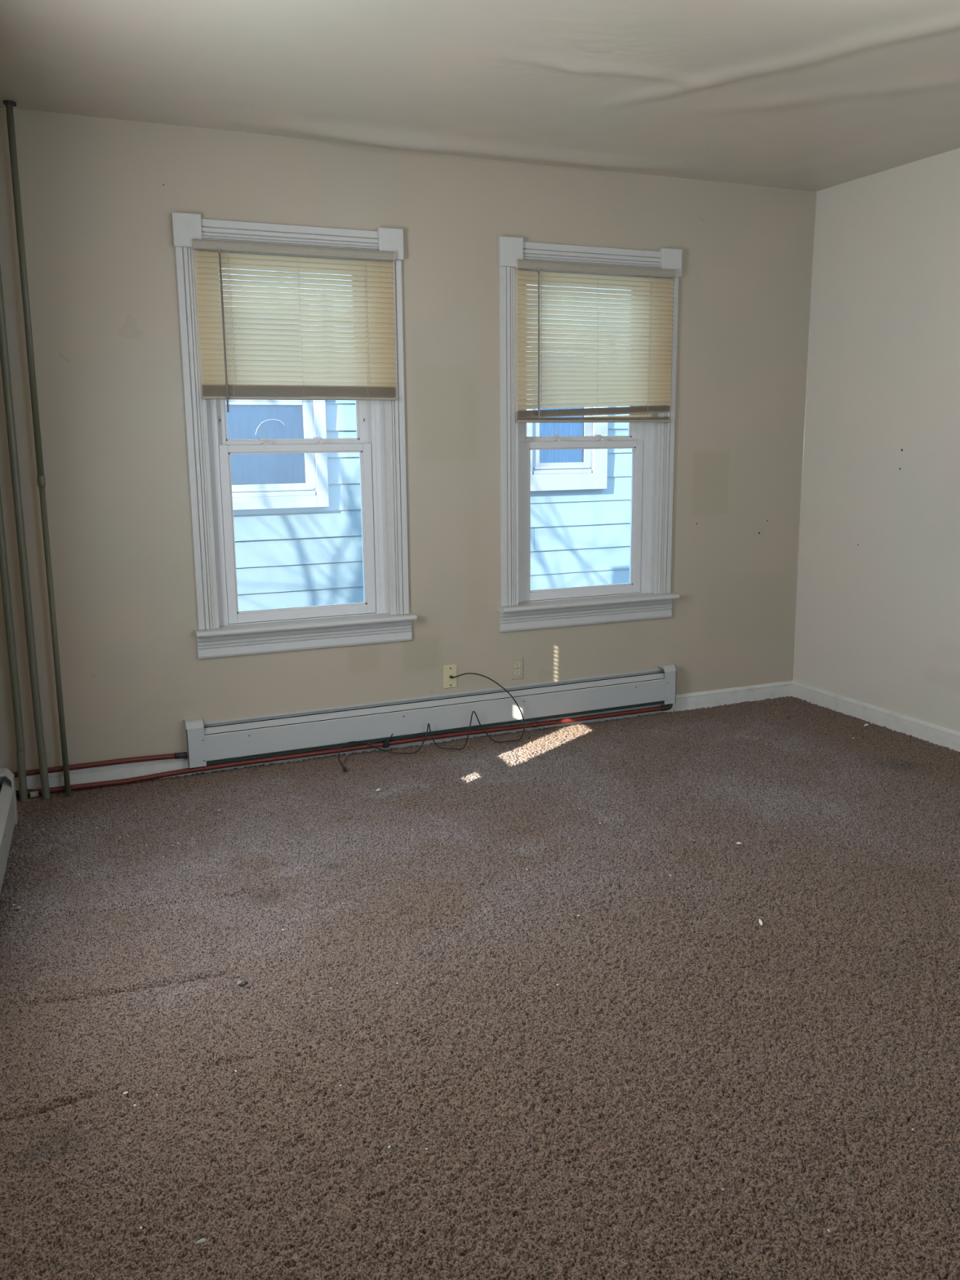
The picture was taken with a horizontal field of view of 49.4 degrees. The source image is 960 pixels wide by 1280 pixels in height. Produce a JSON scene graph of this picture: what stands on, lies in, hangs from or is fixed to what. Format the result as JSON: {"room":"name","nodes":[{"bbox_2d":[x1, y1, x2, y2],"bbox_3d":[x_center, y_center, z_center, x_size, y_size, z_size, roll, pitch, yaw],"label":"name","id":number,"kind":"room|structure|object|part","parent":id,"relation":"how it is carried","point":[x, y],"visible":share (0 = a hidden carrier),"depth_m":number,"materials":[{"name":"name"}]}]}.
{"room":"empty living room","nodes":[
{"label":"empty living room","id":0,"kind":"room"},
{"bbox_2d":[0,106,816,772],"bbox_3d":[-0.153,-0.826,4.975,4.510,2.850,0.160,-5,12,-23],"label":"wall","id":1,"kind":"structure","parent":0,"point":[100,196],"depth_m":4.69,"materials":[{"name":"beige paint"}]},
{"bbox_2d":[3,100,16,106],"bbox_3d":[-1.747,-1.994,3.878,0.046,0.010,0.041,-5,12,-23],"label":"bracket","id":2,"kind":"structure","parent":1,"relation":"attached to","point":[5,102],"depth_m":3.86,"materials":[{"name":"grey metal"}]},
{"bbox_2d":[171,212,417,658],"bbox_3d":[-0.817,-0.876,4.652,1.006,1.842,0.277,-5,12,-23],"label":"window","id":3,"kind":"structure","parent":1,"relation":"in","point":[384,615],"depth_m":4.62,"materials":[{"name":"white paint"}]},
{"bbox_3d":[-1.193,-0.826,4.417,0.092,1.584,0.021,-5,12,-23],"label":"casing","id":4,"kind":"part","parent":3,"relation":"part of","materials":[{"name":"white paint"}]},
{"bbox_3d":[-1.171,-0.858,4.532,0.054,1.602,0.120,-5,12,-23],"label":"vinyl frame","id":5,"kind":"part","parent":3,"relation":"part of","materials":[{"name":"white plastic"}]},
{"bbox_3d":[-0.841,-1.264,4.623,0.698,0.825,0.034,-5,12,-23],"label":"sash","id":6,"kind":"part","parent":3,"relation":"part of","materials":[{"name":"white plastic"}]},
{"bbox_3d":[-0.796,-1.707,4.424,0.756,0.100,0.021,-5,12,-23],"label":"head casing","id":7,"kind":"part","parent":3,"relation":"part of","materials":[{"name":"white paint"}]},
{"bbox_2d":[191,238,397,412],"bbox_3d":[-0.767,-1.327,4.470,0.864,0.691,0.048,-5,12,-23],"label":"blind","id":8,"kind":"object","parent":3,"relation":"attached to","point":[354,381],"visible":1,"depth_m":4.46,"materials":[{"name":"beige plastic"}]},
{"bbox_3d":[-1.039,-1.319,4.361,0.012,0.586,0.029,-5,12,-23],"label":"ladder cord","id":9,"kind":"part","parent":8,"relation":"part of","materials":[{"name":"beige fabric"}]},
{"bbox_3d":[-0.768,-1.049,4.532,0.858,0.013,0.027,-5,12,-23],"label":"rail","id":10,"kind":"part","parent":8,"relation":"part of","materials":[{"name":"plastic"}]},
{"bbox_3d":[-0.767,-1.341,4.463,0.006,0.586,0.001,0,11,3],"label":"lift cord","id":11,"kind":"part","parent":8,"relation":"part of","materials":[{"name":"beige fabric"}]},
{"bbox_3d":[-0.498,-1.368,4.590,0.012,0.586,0.029,-5,12,-23],"label":"ladder cord","id":12,"kind":"part","parent":8,"relation":"part of","materials":[{"name":"beige fabric"}]},
{"bbox_3d":[-0.817,-0.488,4.736,0.688,0.785,0.036,-5,12,-23],"label":"sash","id":13,"kind":"part","parent":3,"relation":"part of","materials":[{"name":"white plastic"}]},
{"bbox_3d":[-0.835,-0.096,4.862,0.800,0.028,0.152,-5,12,-23],"label":"exterior sill","id":14,"kind":"part","parent":3,"relation":"part of","materials":[{"name":"white plastic"}]},
{"bbox_3d":[-0.486,-0.920,4.822,0.054,1.602,0.120,-5,12,-23],"label":"vinyl frame","id":15,"kind":"part","parent":3,"relation":"part of","materials":[{"name":"white plastic"}]},
{"bbox_3d":[-0.384,-0.899,4.759,0.092,1.584,0.021,-5,12,-23],"label":"casing","id":16,"kind":"part","parent":3,"relation":"part of","materials":[{"name":"white paint"}]},
{"bbox_2d":[14,680,791,790],"bbox_3d":[-0.120,0.457,5.136,4.140,0.108,0.016,-5,12,-23],"label":"baseboard","id":17,"kind":"structure","parent":1,"relation":"attached to","point":[719,697],"depth_m":5.08,"materials":[{"name":"paint"}]},
{"bbox_2d":[183,662,676,768],"bbox_3d":[-0.132,0.343,5.078,2.525,0.205,0.072,-6,12,-23],"label":"baseboard heater","id":18,"kind":"object","parent":1,"relation":"attached to","point":[214,742],"visible":1,"depth_m":4.99,"materials":[{"name":"white metal"}]},
{"bbox_2d":[12,751,187,777],"bbox_3d":[-1.635,0.535,4.452,0.795,0.033,0.027,-5,12,-23],"label":"pipe","id":19,"kind":"object","parent":18,"relation":"attached to","point":[176,755],"visible":0.82,"depth_m":4.47,"materials":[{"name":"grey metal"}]},
{"bbox_3d":[-0.144,0.348,5.106,2.517,0.176,0.014,-6,12,-23],"label":"panel","id":20,"kind":"part","parent":18,"relation":"part of","materials":[{"name":"white metal"}]},
{"bbox_2d":[443,664,457,688],"bbox_3d":[-0.141,0.179,5.072,0.070,0.114,0.018,-5,12,-23],"label":"cable wall plate","id":21,"kind":"object","parent":1,"relation":"attached to","point":[448,670],"visible":0.99,"depth_m":5.07,"materials":[{"name":"beige plastic"}]},
{"bbox_2d":[337,672,524,771],"bbox_3d":[-0.235,0.353,4.926,0.981,0.341,0.213,-7,13,-29],"label":"coaxial cable","id":22,"kind":"object","parent":21,"relation":"attached to","point":[451,677],"visible":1,"depth_m":4.99,"materials":[{"name":"black plastic"}]},
{"bbox_2d":[510,656,523,679],"bbox_3d":[0.186,0.142,5.215,0.070,0.114,0.008,-5,12,-23],"label":"power outlet","id":23,"kind":"object","parent":1,"relation":"attached to","point":[516,663],"visible":1,"depth_m":5.21,"materials":[{"name":"beige plastic"}]},
{"bbox_2d":[514,669,520,675],"bbox_3d":[0.187,0.161,5.217,0.034,0.027,0.003,-5,12,-23],"label":"receptacle","id":24,"kind":"object","parent":23,"relation":"attached to","point":[517,672],"depth_m":5.22,"materials":[{"name":"beige plastic"}]},
{"bbox_2d":[514,662,520,667],"bbox_3d":[0.187,0.123,5.209,0.034,0.027,0.003,-5,12,-23],"label":"receptacle","id":25,"kind":"object","parent":23,"relation":"attached to","point":[517,664],"depth_m":5.21,"materials":[{"name":"beige plastic"}]},
{"bbox_2d":[497,235,682,631],"bbox_3d":[0.517,-0.998,5.217,1.006,1.842,0.277,-5,12,-23],"label":"window","id":26,"kind":"structure","parent":1,"relation":"in","point":[647,594],"depth_m":5.20,"materials":[{"name":"white paint"}]},
{"bbox_3d":[0.141,-0.947,4.981,0.092,1.584,0.021,-5,12,-23],"label":"casing","id":27,"kind":"part","parent":26,"relation":"part of","materials":[{"name":"white paint"}]},
{"bbox_3d":[0.163,-0.979,5.096,0.054,1.602,0.120,-5,12,-23],"label":"vinyl frame","id":28,"kind":"part","parent":26,"relation":"part of","materials":[{"name":"white plastic"}]},
{"bbox_3d":[0.499,-0.218,5.427,0.800,0.028,0.152,-5,12,-23],"label":"exterior sill","id":29,"kind":"part","parent":26,"relation":"part of","materials":[{"name":"white plastic"}]},
{"bbox_3d":[0.494,-1.385,5.188,0.698,0.825,0.034,-5,12,-23],"label":"sash","id":30,"kind":"part","parent":26,"relation":"part of","materials":[{"name":"white plastic"}]},
{"bbox_3d":[0.517,-0.610,5.300,0.688,0.785,0.036,-5,12,-23],"label":"sash","id":31,"kind":"part","parent":26,"relation":"part of","materials":[{"name":"white plastic"}]},
{"bbox_3d":[0.538,-1.829,4.989,0.756,0.100,0.021,-5,12,-23],"label":"head casing","id":32,"kind":"part","parent":26,"relation":"part of","materials":[{"name":"white paint"}]},
{"bbox_2d":[515,258,676,422],"bbox_3d":[0.570,-1.427,5.040,0.864,0.737,0.048,-5,12,-23],"label":"blind","id":33,"kind":"object","parent":26,"relation":"attached to","point":[615,384],"visible":1,"depth_m":5.04,"materials":[{"name":"beige plastic"}]},
{"bbox_3d":[0.282,-1.390,4.929,0.012,0.685,0.029,-5,12,-23],"label":"ladder cord","id":34,"kind":"part","parent":33,"relation":"part of","materials":[{"name":"beige fabric"}]},
{"bbox_3d":[0.570,-1.073,5.117,0.858,0.014,0.027,-5,12,-23],"label":"rail","id":35,"kind":"part","parent":33,"relation":"part of","materials":[{"name":"beige plastic"}]},
{"bbox_3d":[0.567,-1.414,5.037,0.006,0.685,0.001,0,11,3],"label":"lift cord","id":36,"kind":"part","parent":33,"relation":"part of","materials":[{"name":"beige fabric"}]},
{"bbox_3d":[0.835,-1.441,5.163,0.012,0.685,0.029,-5,12,-23],"label":"ladder cord","id":37,"kind":"part","parent":33,"relation":"part of","materials":[{"name":"beige fabric"}]},
{"bbox_3d":[0.848,-1.042,5.386,0.054,1.602,0.120,-5,12,-23],"label":"vinyl frame","id":38,"kind":"part","parent":26,"relation":"part of","materials":[{"name":"white plastic"}]},
{"bbox_3d":[0.950,-1.021,5.323,0.092,1.584,0.021,-5,12,-23],"label":"casing","id":39,"kind":"part","parent":26,"relation":"part of","materials":[{"name":"white paint"}]},
{"bbox_2d":[217,267,631,611],"bbox_3d":[-0.371,-1.241,8.119,16.000,4.289,0.255,-5,12,-23],"label":"neighbouring house","id":40,"kind":"structure","parent":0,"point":[297,517],"depth_m":7.79,"materials":[{"name":"blue"}]},
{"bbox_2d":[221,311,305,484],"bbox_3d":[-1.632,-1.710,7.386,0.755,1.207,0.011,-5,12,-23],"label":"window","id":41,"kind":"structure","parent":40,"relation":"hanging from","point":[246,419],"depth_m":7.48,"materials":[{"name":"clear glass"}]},
{"bbox_3d":[-1.630,-1.699,7.383,0.905,1.367,0.065,-5,12,-23],"label":"window sash","id":42,"kind":"part","parent":40,"relation":"part of","materials":[{"name":"grey"}]},
{"bbox_3d":[-1.628,-1.698,7.379,1.075,1.537,0.075,-5,12,-23],"label":"window trim","id":43,"kind":"part","parent":40,"relation":"part of","materials":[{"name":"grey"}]},
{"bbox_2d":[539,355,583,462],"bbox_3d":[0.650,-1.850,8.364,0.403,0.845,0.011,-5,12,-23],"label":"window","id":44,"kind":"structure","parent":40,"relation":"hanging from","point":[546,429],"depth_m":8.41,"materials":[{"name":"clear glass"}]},
{"bbox_3d":[0.652,-1.840,8.362,0.553,1.005,0.065,-5,12,-23],"label":"window sash","id":45,"kind":"part","parent":40,"relation":"part of","materials":[{"name":"grey"}]},
{"bbox_3d":[0.654,-1.839,8.357,0.813,1.265,0.075,-5,12,-23],"label":"window trim","id":46,"kind":"part","parent":40,"relation":"part of","materials":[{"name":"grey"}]},
{"bbox_2d":[0,0,959,191],"bbox_3d":[0.877,-1.613,1.847,4.625,0.049,6.070,-5,12,-23],"label":"ceiling","id":47,"kind":"structure","parent":0,"point":[815,95],"depth_m":3.63,"materials":[{"name":"paint"}]},
{"bbox_2d":[792,147,959,732],"bbox_3d":[3.045,-0.468,2.980,0.150,2.850,6.100,-5,12,-23],"label":"wall","id":48,"kind":"structure","parent":0,"point":[877,610],"depth_m":5.14,"materials":[{"name":"beige paint"}]},
{"bbox_2d":[791,680,959,751],"bbox_3d":[2.960,0.797,3.239,0.016,0.108,6.000,-5,12,-23],"label":"baseboard","id":49,"kind":"structure","parent":48,"relation":"attached to","point":[932,733],"depth_m":5.31,"materials":[{"name":"paint"}]},
{"bbox_3d":[0.792,1.087,2.394,4.900,0.100,6.100,-5,12,-23],"label":"floor","id":50,"kind":"structure","parent":0,"visible":0},
{"bbox_2d":[0,696,959,1279],"bbox_3d":[0.913,1.024,2.391,4.469,0.071,5.979,-5,12,-23],"label":"carpet","id":51,"kind":"object","parent":50,"relation":"on","point":[593,1125],"depth_m":2.70,"materials":[{"name":"brown carpet"}]},
{"bbox_2d":[0,485,27,802],"bbox_3d":[-1.897,-0.665,4.069,0.033,2.730,0.046,2,11,14],"label":"riser pipe","id":52,"kind":"object","parent":51,"relation":"on","point":[4,573],"visible":1,"depth_m":4.21,"materials":[{"name":"grey metal"}]},
{"bbox_2d":[0,264,50,799],"bbox_3d":[-1.821,-0.670,4.092,0.035,2.730,0.037,-5,12,-23],"label":"riser pipe","id":53,"kind":"object","parent":51,"relation":"on","point":[4,355],"visible":1,"depth_m":4.14,"materials":[{"name":"grey metal"}]},
{"bbox_3d":[-1.863,0.642,4.362,0.034,0.022,0.026,-8,13,-34],"label":"plastic bracket","id":54,"kind":"part","parent":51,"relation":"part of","materials":[{"name":"white plastic"}]},
{"bbox_2d":[5,102,71,796],"bbox_3d":[-1.739,-0.678,4.129,0.030,2.730,0.030,-5,12,-23],"label":"riser pipe","id":55,"kind":"object","parent":51,"relation":"on","point":[41,479],"visible":0.93,"depth_m":4.09,"materials":[{"name":"grey metal"}]},
{"bbox_2d":[195,1238,205,1244],"bbox_3d":[-0.515,1.111,1.926,0.020,0.007,0.009,-6,12,-28],"label":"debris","id":56,"kind":"object","parent":51,"relation":"on","point":[202,1240],"visible":1,"depth_m":1.93,"materials":[{"name":"white"}]},
{"bbox_2d":[15,703,672,797],"bbox_3d":[-0.465,0.487,4.928,3.266,0.085,0.078,-5,12,-23],"label":"pipe","id":57,"kind":"object","parent":51,"relation":"on","point":[386,744],"visible":0.96,"depth_m":4.86,"materials":[{"name":"red metal"}]},
{"bbox_3d":[-1.041,-0.098,1.262,0.150,2.850,6.100,-4,12,-19],"label":"wall","id":58,"kind":"structure","parent":0,"visible":0},
{"bbox_2d":[0,768,18,893],"bbox_3d":[-1.481,0.754,3.100,0.072,0.205,1.900,-4,12,-19],"label":"baseboard heater","id":59,"kind":"object","parent":58,"relation":"attached to","point":[8,803],"visible":1,"depth_m":3.74,"materials":[{"name":"white metal"}]}
]}

